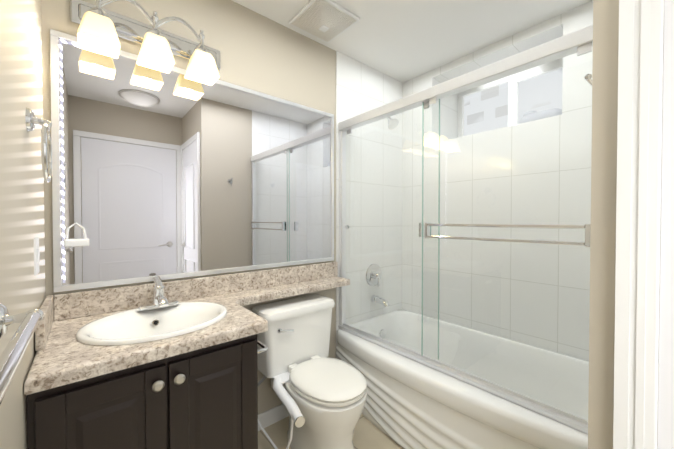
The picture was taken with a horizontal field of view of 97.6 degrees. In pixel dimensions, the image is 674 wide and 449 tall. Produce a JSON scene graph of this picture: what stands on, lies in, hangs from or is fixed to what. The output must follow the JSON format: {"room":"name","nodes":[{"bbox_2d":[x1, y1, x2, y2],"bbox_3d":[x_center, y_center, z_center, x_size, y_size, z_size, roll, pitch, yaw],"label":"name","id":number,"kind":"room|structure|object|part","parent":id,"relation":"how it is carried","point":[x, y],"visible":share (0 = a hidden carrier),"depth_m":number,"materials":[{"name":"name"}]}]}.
{"room":"bathroom","nodes":[
{"label":"bathroom","id":0,"kind":"room"},
{"bbox_2d":[0,0,44,448],"bbox_3d":[-0.445,0.043,0.259,0.100,2.440,2.380,-1,1,-40],"label":"wall","id":1,"kind":"structure","parent":0,"point":[22,288],"depth_m":0.71,"materials":[{"name":"beige paint"}]},
{"bbox_2d":[0,303,43,403],"bbox_3d":[-0.379,0.173,0.305,0.062,0.066,0.666,-1,1,-40],"label":"towel bar","id":2,"kind":"object","parent":1,"relation":"attached to","point":[12,354],"visible":1,"depth_m":0.42,"materials":[{"name":"silver metal"}]},
{"bbox_2d":[33,237,39,275],"bbox_3d":[-0.932,0.097,0.916,0.010,0.115,0.070,-1,1,-40],"label":"switch plate","id":3,"kind":"object","parent":1,"relation":"attached to","point":[36,255],"visible":0.98,"depth_m":0.89,"materials":[{"name":"white plastic"}]},
{"bbox_2d":[25,107,51,181],"bbox_3d":[-0.836,-0.222,0.829,0.051,0.202,0.167,-1,1,-40],"label":"towel ring","id":4,"kind":"object","parent":1,"relation":"attached to","point":[31,119],"visible":1,"depth_m":0.81,"materials":[{"name":"silver metal"}]},
{"bbox_2d":[35,295,55,349],"bbox_3d":[-0.992,0.323,1.004,0.020,0.100,0.337,-1,1,-40],"label":"backsplash","id":5,"kind":"structure","parent":1,"relation":"attached to","point":[43,331],"depth_m":0.94,"materials":[{"name":"beige stone"}]},
{"bbox_2d":[41,0,335,414],"bbox_3d":[-0.593,0.024,1.630,1.450,2.440,0.100,-1,1,-40],"label":"wall","id":6,"kind":"structure","parent":0,"point":[262,53],"depth_m":1.62,"materials":[{"name":"beige paint"}]},
{"bbox_2d":[70,0,220,84],"bbox_3d":[-0.769,-0.795,1.278,0.580,0.231,0.186,-1,1,-40],"label":"sconce","id":7,"kind":"object","parent":6,"relation":"attached to","point":[101,30],"visible":1,"depth_m":1.24,"materials":[{"name":"white glass"}]},
{"bbox_2d":[50,29,333,292],"bbox_3d":[-0.545,-0.246,1.566,1.399,1.002,0.050,-1,1,-40],"label":"mirror","id":8,"kind":"object","parent":6,"relation":"attached to","point":[174,173],"visible":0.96,"depth_m":1.40,"materials":[{"name":"clear glass"}]},
{"bbox_2d":[56,262,337,321],"bbox_3d":[-0.544,0.314,1.593,1.423,0.100,0.020,-1,1,-40],"label":"backsplash","id":9,"kind":"structure","parent":6,"relation":"attached to","point":[75,304],"depth_m":1.40,"materials":[{"name":"beige stone"}]},
{"bbox_2d":[258,404,289,430],"bbox_3d":[-0.312,1.137,1.810,0.760,0.090,0.011,-1,1,-40],"label":"baseboard","id":10,"kind":"structure","parent":6,"relation":"attached to","point":[273,415],"depth_m":1.74,"materials":[{"name":"white"}]},
{"bbox_2d":[336,51,402,356],"bbox_3d":[0.434,0.012,2.498,1.240,2.440,0.108,-1,1,-40],"label":"wall tile","id":11,"kind":"structure","parent":6,"relation":"attached to","point":[361,88],"depth_m":2.26,"materials":[{"name":"white tile"}]},
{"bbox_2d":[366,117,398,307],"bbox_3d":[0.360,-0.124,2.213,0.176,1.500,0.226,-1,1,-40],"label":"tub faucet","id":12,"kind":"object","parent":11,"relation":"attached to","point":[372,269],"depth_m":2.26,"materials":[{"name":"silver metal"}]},
{"bbox_2d":[258,414,403,448],"bbox_3d":[0.580,1.241,1.147,2.790,0.100,2.380,-1,1,-40],"label":"floor","id":13,"kind":"structure","parent":0,"point":[367,434],"depth_m":1.64,"materials":[{"name":"tile"}]},
{"bbox_2d":[24,326,267,448],"bbox_3d":[-0.665,0.801,1.149,0.695,0.780,0.550,-1,1,-40],"label":"bathroom vanity","id":14,"kind":"object","parent":13,"relation":"on","point":[158,363],"depth_m":0.92,"materials":[{"name":"black wood"}]},
{"bbox_3d":[-0.645,0.768,0.835,0.292,0.645,0.047,-1,1,-40],"label":"door","id":15,"kind":"part","parent":14,"relation":"part of","materials":[{"name":"black wood"}]},
{"bbox_2d":[24,274,349,389],"bbox_3d":[-0.384,0.387,1.390,1.444,0.040,0.537,-1,1,-40],"label":"countertop","id":16,"kind":"structure","parent":14,"relation":"on","point":[91,343],"depth_m":1.07,"materials":[{"name":"beige stone"}]},
{"bbox_2d":[76,302,226,345],"bbox_3d":[-0.676,0.448,1.132,0.486,0.186,0.410,-1,1,-40],"label":"sink","id":17,"kind":"object","parent":16,"relation":"in","point":[147,324],"depth_m":1.16,"materials":[{"name":"white ceramic"}]},
{"bbox_2d":[137,276,178,310],"bbox_3d":[-0.747,0.292,1.247,0.156,0.123,0.180,-1,1,-40],"label":"faucet","id":18,"kind":"object","parent":16,"relation":"on","point":[160,302],"depth_m":1.25,"materials":[{"name":"silver metal"}]},
{"bbox_3d":[-0.416,0.765,1.030,0.295,0.645,0.047,-1,1,-40],"label":"door","id":19,"kind":"part","parent":14,"relation":"part of","materials":[{"name":"black wood"}]},
{"bbox_2d":[251,294,366,448],"bbox_3d":[-0.133,0.819,1.550,0.519,0.732,0.631,-1,1,-40],"label":"toilet","id":20,"kind":"object","parent":13,"relation":"on","point":[319,393],"visible":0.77,"depth_m":1.51,"materials":[{"name":"white ceramic"}]},
{"bbox_3d":[-0.239,0.625,1.708,0.472,0.348,0.221,-1,1,-40],"label":"tank","id":21,"kind":"part","parent":20,"relation":"part of","materials":[{"name":"white ceramic"}]},
{"bbox_3d":[-0.051,0.772,1.489,0.338,0.045,0.433,-1,1,-40],"label":"seat","id":22,"kind":"part","parent":20,"relation":"part of","materials":[{"name":"white plastic"}]},
{"bbox_2d":[336,309,588,448],"bbox_3d":[0.707,0.958,1.732,0.827,0.450,1.426,-1,1,-40],"label":"bathtub","id":23,"kind":"object","parent":13,"relation":"on","point":[410,403],"visible":0.62,"depth_m":1.60,"materials":[{"name":"white ceramic"}]},
{"bbox_2d":[338,25,592,433],"bbox_3d":[0.487,0.017,1.532,0.106,1.433,1.428,-1,1,-40],"label":"shower door","id":24,"kind":"structure","parent":23,"relation":"on","point":[579,42],"depth_m":1.37,"materials":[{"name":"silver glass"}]},
{"bbox_2d":[232,0,591,82],"bbox_3d":[0.580,-1.219,1.113,2.790,0.060,2.380,-1,1,-40],"label":"ceiling","id":25,"kind":"structure","parent":0,"point":[402,41],"depth_m":1.78,"materials":[{"name":"white paint"}]},
{"bbox_2d":[288,0,359,42],"bbox_3d":[-0.077,-1.169,1.724,0.300,0.054,0.300,-1,1,-40],"label":"ceiling vent","id":26,"kind":"object","parent":25,"relation":"in","point":[327,21],"visible":0.98,"depth_m":1.68,"materials":[{"name":"white plastic"}]},
{"bbox_2d":[402,0,592,360],"bbox_3d":[1.248,0.017,2.112,0.500,2.440,1.532,-1,1,-40],"label":"wall","id":27,"kind":"structure","parent":0,"point":[571,21],"depth_m":1.90,"materials":[{"name":"tile"}]},
{"bbox_2d":[458,58,562,136],"bbox_3d":[1.336,-0.890,2.266,0.070,0.510,0.830,-1,1,-40],"label":"window","id":28,"kind":"structure","parent":27,"relation":"in","point":[519,83],"depth_m":2.24,"materials":[{"name":"white glass"}]},
{"bbox_2d":[520,108,561,123],"bbox_3d":[1.284,-0.674,1.844,0.164,0.088,0.236,-1,1,-40],"label":"window sill","id":29,"kind":"structure","parent":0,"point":[531,116],"depth_m":1.79,"materials":[{"name":"white"}]},
{"bbox_2d":[588,0,618,448],"bbox_3d":[1.056,0.033,1.010,1.220,2.440,0.100,-1,1,-40],"label":"wall","id":30,"kind":"structure","parent":0,"point":[603,213],"depth_m":0.64,"materials":[{"name":"paint"}]},
{"bbox_2d":[584,74,591,85],"bbox_3d":[0.747,-0.398,0.843,0.056,0.080,0.063,-1,1,-40],"label":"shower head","id":31,"kind":"object","parent":30,"relation":"attached to","point":[587,78],"visible":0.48,"depth_m":0.85,"materials":[{"name":"silver metal"}]},
{"bbox_2d":[657,44,663,445],"bbox_3d":[0.901,0.042,0.328,0.100,2.440,0.740,-1,1,-40],"label":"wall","id":32,"kind":"structure","parent":0,"point":[660,244],"depth_m":0.57,"materials":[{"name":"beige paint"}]},
{"bbox_2d":[613,0,663,448],"bbox_3d":[0.799,0.171,0.351,0.024,2.062,0.684,-1,1,-40],"label":"door frame","id":33,"kind":"structure","parent":32,"relation":"attached to","point":[639,172],"depth_m":0.58,"materials":[{"name":"white wood"}]},
{"bbox_2d":[657,0,673,448],"bbox_3d":[0.782,0.198,0.337,0.072,1.992,0.560,-1,1,-40],"label":"closet door","id":34,"kind":"structure","parent":32,"relation":"in","point":[666,389],"depth_m":0.56,"materials":[{"name":"white wood"}]}
]}

